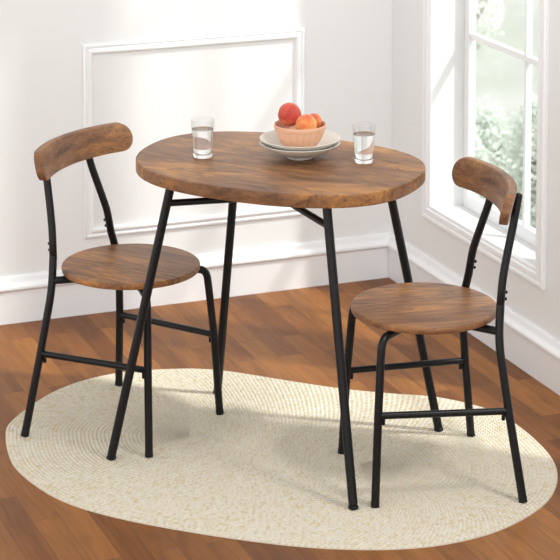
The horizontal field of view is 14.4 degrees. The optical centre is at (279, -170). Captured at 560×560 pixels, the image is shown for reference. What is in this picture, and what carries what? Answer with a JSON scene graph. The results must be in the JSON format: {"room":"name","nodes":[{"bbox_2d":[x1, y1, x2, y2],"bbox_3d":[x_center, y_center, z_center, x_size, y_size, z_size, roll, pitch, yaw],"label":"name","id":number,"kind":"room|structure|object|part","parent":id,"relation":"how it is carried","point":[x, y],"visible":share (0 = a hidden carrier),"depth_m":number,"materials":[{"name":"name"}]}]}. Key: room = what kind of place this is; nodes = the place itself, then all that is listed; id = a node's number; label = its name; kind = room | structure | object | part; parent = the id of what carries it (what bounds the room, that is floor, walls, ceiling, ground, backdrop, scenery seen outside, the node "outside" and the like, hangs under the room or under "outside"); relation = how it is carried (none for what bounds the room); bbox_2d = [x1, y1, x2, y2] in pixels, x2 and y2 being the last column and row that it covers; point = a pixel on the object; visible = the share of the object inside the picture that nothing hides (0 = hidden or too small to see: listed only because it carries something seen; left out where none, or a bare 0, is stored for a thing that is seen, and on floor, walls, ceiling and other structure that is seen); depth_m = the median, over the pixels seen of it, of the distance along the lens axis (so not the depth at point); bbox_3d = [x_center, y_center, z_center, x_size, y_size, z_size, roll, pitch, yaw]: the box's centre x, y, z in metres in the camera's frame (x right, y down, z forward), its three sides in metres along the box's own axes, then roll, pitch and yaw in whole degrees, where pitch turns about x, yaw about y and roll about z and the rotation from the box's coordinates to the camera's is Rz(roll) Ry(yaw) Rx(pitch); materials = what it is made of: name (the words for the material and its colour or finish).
{"room":"dining room","nodes":[
{"label":"dining room","id":0,"kind":"room"},
{"bbox_2d":[0,0,392,276],"bbox_3d":[-1.560,-0.244,6.211,4.330,3.500,0.121,-2,7,-21],"label":"wall","id":1,"kind":"structure","parent":0,"point":[158,94],"depth_m":6.74,"materials":[{"name":"white paint"}]},
{"bbox_2d":[82,28,304,238],"bbox_3d":[-0.256,0.924,6.779,0.715,0.594,0.015,-2,6,-21],"label":"trim","id":2,"kind":"structure","parent":1,"relation":"attached to","point":[90,231],"depth_m":6.75,"materials":[{"name":"white wood"}]},
{"bbox_2d":[0,232,390,324],"bbox_3d":[-1.593,1.435,6.296,4.200,0.142,0.028,-2,7,-21],"label":"baseboard","id":3,"kind":"structure","parent":1,"relation":"attached to","point":[265,269],"depth_m":6.87,"materials":[{"name":"white wood"}]},
{"bbox_2d":[0,277,559,559],"bbox_3d":[-0.058,1.958,2.608,4.330,0.120,8.320,-2,7,-21],"label":"floor","id":4,"kind":"structure","parent":0,"point":[287,335],"depth_m":6.16,"materials":[{"name":"brown laminate"}]},
{"bbox_2d":[6,369,557,549],"bbox_3d":[-0.015,1.576,5.619,1.451,0.005,1.042,3,7,23],"label":"braided rug","id":5,"kind":"object","parent":4,"relation":"on","point":[269,469],"visible":0.87,"depth_m":5.53,"materials":[{"name":"beige fabric"}]},
{"bbox_2d":[21,122,223,457],"bbox_3d":[-0.405,1.183,5.778,0.398,0.748,0.452,3,7,30],"label":"dining chair","id":6,"kind":"object","parent":5,"relation":"on","point":[115,266],"visible":0.99,"depth_m":5.75,"materials":[{"name":"brown wood"}]},
{"bbox_3d":[-0.617,1.331,5.713,0.111,0.463,0.037,-5,8,-37],"label":"leg","id":7,"kind":"part","parent":6,"relation":"part of","materials":[{"name":"black metal"}]},
{"bbox_3d":[-0.599,0.969,5.741,0.023,0.267,0.088,-3,7,-24],"label":"post","id":8,"kind":"part","parent":6,"relation":"part of","materials":[{"name":"black metal"}]},
{"bbox_3d":[-0.535,0.840,5.817,0.086,0.074,0.425,3,7,30],"label":"backrest","id":9,"kind":"part","parent":6,"relation":"part of","materials":[{"name":"brown wood"}]},
{"bbox_3d":[-0.488,0.949,5.930,0.088,0.267,0.023,-1,6,-6],"label":"post","id":10,"kind":"part","parent":6,"relation":"part of","materials":[{"name":"black metal"}]},
{"bbox_3d":[-0.438,1.361,5.678,0.328,0.408,0.121,3,7,30],"label":"leg","id":11,"kind":"part","parent":6,"relation":"part of","materials":[{"name":"black metal"}]},
{"bbox_3d":[-0.440,1.299,6.016,0.037,0.463,0.111,1,6,7],"label":"leg","id":12,"kind":"part","parent":6,"relation":"part of","materials":[{"name":"black metal"}]},
{"bbox_3d":[-0.388,1.135,5.763,0.360,0.016,0.360,3,7,30],"label":"seat","id":13,"kind":"part","parent":6,"relation":"part of","materials":[{"name":"brown wood"}]},
{"bbox_3d":[-0.319,1.339,5.883,0.328,0.408,0.121,3,7,30],"label":"leg","id":14,"kind":"part","parent":6,"relation":"part of","materials":[{"name":"black metal"}]},
{"bbox_2d":[106,131,442,509],"bbox_3d":[-0.004,1.201,5.617,0.749,0.741,0.575,3,7,26],"label":"bistro table","id":15,"kind":"object","parent":5,"relation":"on","point":[240,169],"visible":0.91,"depth_m":5.49,"materials":[{"name":"brown wood"}]},
{"bbox_3d":[-0.346,1.220,5.540,0.178,0.704,0.022,-1,6,-10],"label":"leg","id":16,"kind":"part","parent":15,"relation":"part of","materials":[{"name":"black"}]},
{"bbox_2d":[192,126,212,158],"bbox_3d":[-0.196,0.780,5.614,0.062,0.096,0.062,0,6,0],"label":"water glass","id":17,"kind":"object","parent":15,"relation":"on","point":[202,136],"visible":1,"depth_m":5.59,"materials":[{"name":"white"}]},
{"bbox_3d":[-0.196,0.823,5.618,0.050,0.010,0.050,0,6,0],"label":"glass","id":18,"kind":"part","parent":17,"relation":"part of","materials":[{"name":"white"}]},
{"bbox_3d":[-0.141,1.180,5.922,0.022,0.703,0.155,-3,7,-25],"label":"leg","id":19,"kind":"part","parent":15,"relation":"part of","materials":[{"name":"black metal"}]},
{"bbox_2d":[274,120,325,146],"bbox_3d":[0.051,0.775,5.605,0.132,0.067,0.132,0,6,0],"label":"fruit bowl","id":20,"kind":"object","parent":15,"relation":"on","point":[288,136],"visible":0.73,"depth_m":5.56,"materials":[{"name":"brown ceramic"}]},
{"bbox_2d":[278,102,300,126],"bbox_3d":[0.024,0.720,5.606,0.060,0.061,0.059,3,7,24],"label":"peach","id":21,"kind":"object","parent":20,"relation":"in","point":[288,113],"visible":0.99,"depth_m":5.58,"materials":[{"name":"red food"}]},
{"bbox_2d":[296,114,316,129],"bbox_3d":[0.066,0.742,5.568,0.054,0.055,0.055,2,6,17],"label":"peach","id":22,"kind":"object","parent":20,"relation":"in","point":[306,121],"visible":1,"depth_m":5.55,"materials":[{"name":"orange food"}]},
{"bbox_2d":[310,113,321,127],"bbox_3d":[0.086,0.739,5.622,0.038,0.039,0.040,3,7,26],"label":"peach","id":23,"kind":"object","parent":20,"relation":"in","point":[317,117],"visible":0.56,"depth_m":5.61,"materials":[{"name":"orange food"}]},
{"bbox_2d":[260,140,339,160],"bbox_3d":[0.051,0.809,5.609,0.204,0.041,0.204,0,6,0],"label":"dinner plate","id":24,"kind":"object","parent":15,"relation":"on","point":[293,155],"visible":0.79,"depth_m":5.54,"materials":[{"name":"white ceramic"}]},
{"bbox_2d":[260,130,339,151],"bbox_3d":[0.051,0.797,5.607,0.204,0.041,0.204,0,6,0],"label":"dinner plate","id":25,"kind":"object","parent":24,"relation":"on","point":[270,138],"visible":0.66,"depth_m":5.62,"materials":[{"name":"white ceramic"}]},
{"bbox_3d":[0.143,1.247,5.294,0.022,0.704,0.175,-3,7,-24],"label":"leg","id":26,"kind":"part","parent":15,"relation":"part of","materials":[{"name":"black metal"}]},
{"bbox_2d":[353,131,374,163],"bbox_3d":[0.211,0.786,5.561,0.062,0.096,0.062,0,6,0],"label":"water glass","id":27,"kind":"object","parent":15,"relation":"on","point":[363,140],"visible":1,"depth_m":5.54,"materials":[{"name":"white"}]},
{"bbox_3d":[0.211,0.829,5.566,0.050,0.010,0.050,0,6,0],"label":"glass","id":28,"kind":"part","parent":27,"relation":"part of","materials":[{"name":"white"}]},
{"bbox_3d":[0.339,1.204,5.694,0.172,0.704,0.022,-2,6,-17],"label":"leg","id":29,"kind":"part","parent":15,"relation":"part of","materials":[{"name":"black metal"}]},
{"bbox_2d":[338,156,527,507],"bbox_3d":[0.372,1.219,5.436,0.398,0.748,0.452,-1,6,-12],"label":"dining chair","id":30,"kind":"object","parent":5,"relation":"on","point":[422,308],"visible":0.97,"depth_m":5.37,"materials":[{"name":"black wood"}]},
{"bbox_3d":[0.318,1.373,5.563,0.328,0.408,0.121,-1,6,-12],"label":"leg","id":31,"kind":"part","parent":30,"relation":"part of","materials":[{"name":"black metal"}]},
{"bbox_3d":[0.353,1.170,5.427,0.360,0.016,0.360,-1,6,-12],"label":"seat","id":32,"kind":"part","parent":30,"relation":"part of","materials":[{"name":"brown wood"}]},
{"bbox_3d":[0.367,1.397,5.332,0.328,0.408,0.121,-1,6,-12],"label":"leg","id":33,"kind":"part","parent":30,"relation":"part of","materials":[{"name":"black metal"}]},
{"bbox_3d":[0.476,1.337,5.652,0.037,0.463,0.111,1,6,11],"label":"leg","id":34,"kind":"part","parent":30,"relation":"part of","materials":[{"name":"black metal"}]},
{"bbox_3d":[0.507,0.989,5.553,0.088,0.267,0.023,3,7,24],"label":"post","id":35,"kind":"part","parent":30,"relation":"part of","materials":[{"name":"black metal"}]},
{"bbox_3d":[0.519,0.881,5.432,0.086,0.074,0.425,-1,6,-12],"label":"backrest","id":36,"kind":"part","parent":30,"relation":"part of","materials":[{"name":"brown wood"}]},
{"bbox_3d":[0.552,1.011,5.340,0.023,0.267,0.088,5,8,42],"label":"post","id":37,"kind":"part","parent":30,"relation":"part of","materials":[{"name":"black metal"}]},
{"bbox_3d":[0.549,1.374,5.309,0.037,0.463,0.111,-4,7,-34],"label":"leg","id":38,"kind":"part","parent":30,"relation":"part of","materials":[{"name":"black metal"}]},
{"bbox_2d":[392,0,559,339],"bbox_3d":[1.918,0.083,3.126,0.131,3.500,8.200,-2,7,-21],"label":"wall","id":39,"kind":"structure","parent":0,"point":[541,307],"depth_m":6.75,"materials":[{"name":"white paint"}]},
{"bbox_2d":[387,232,559,395],"bbox_3d":[1.845,1.756,3.275,0.030,0.142,8.200,-2,7,-21],"label":"baseboard","id":40,"kind":"structure","parent":39,"relation":"attached to","point":[532,349],"depth_m":6.26,"materials":[{"name":"white"}]},
{"bbox_2d":[421,0,549,289],"bbox_3d":[0.583,-0.233,6.305,0.014,2.939,0.781,-2,7,-21],"label":"trim","id":41,"kind":"structure","parent":39,"relation":"attached to","point":[536,275],"depth_m":6.23,"materials":[{"name":"white wood"}]},
{"bbox_2d":[463,0,537,246],"bbox_3d":[0.699,-0.232,6.351,0.025,2.854,0.683,-2,7,-21],"label":"window","id":42,"kind":"structure","parent":39,"relation":"in","point":[524,231],"depth_m":6.58,"materials":[{"name":"white wood"}]},
{"label":"outside","id":43,"kind":"structure","parent":0,"visible":0},
{"bbox_2d":[475,0,538,144],"bbox_3d":[8.805,0.327,23.818,52.000,0.150,65.000,-2,7,-21],"label":"sky","id":44,"kind":"structure","parent":43,"point":[499,74],"depth_m":13.11,"materials":[{"name":"white"}]},
{"bbox_2d":[475,127,494,205],"bbox_3d":[0.687,1.492,8.458,0.346,0.774,0.333,0,6,0],"label":"bush","id":45,"kind":"object","parent":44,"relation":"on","point":[481,152],"visible":0.02,"depth_m":8.39,"materials":[{"name":"green plant"}]},
{"bbox_2d":[476,0,505,42],"bbox_3d":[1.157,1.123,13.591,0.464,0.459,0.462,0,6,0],"label":"shrub","id":46,"kind":"object","parent":44,"relation":"on","point":[481,26],"visible":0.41,"depth_m":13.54,"materials":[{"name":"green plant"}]},
{"bbox_3d":[1.166,1.184,13.595,0.234,0.308,0.206,-3,7,-28],"label":"stem","id":47,"kind":"part","parent":46,"relation":"part of","materials":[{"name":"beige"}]},
{"bbox_2d":[475,94,522,187],"bbox_3d":[0.862,1.448,9.360,0.385,0.672,0.373,0,6,0],"label":"bush","id":48,"kind":"object","parent":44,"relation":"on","point":[493,127],"visible":0.27,"depth_m":9.27,"materials":[{"name":"green plant"}]},
{"bbox_2d":[497,92,537,228],"bbox_3d":[1.019,1.436,8.646,0.362,0.847,0.344,0,6,0],"label":"bush","id":49,"kind":"object","parent":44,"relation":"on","point":[515,154],"visible":0.23,"depth_m":8.58,"materials":[{"name":"green plant"}]},
{"bbox_3d":[1.018,1.542,8.660,0.153,0.633,0.175,0,6,0],"label":"stem","id":50,"kind":"part","parent":49,"relation":"part of","materials":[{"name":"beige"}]}
]}

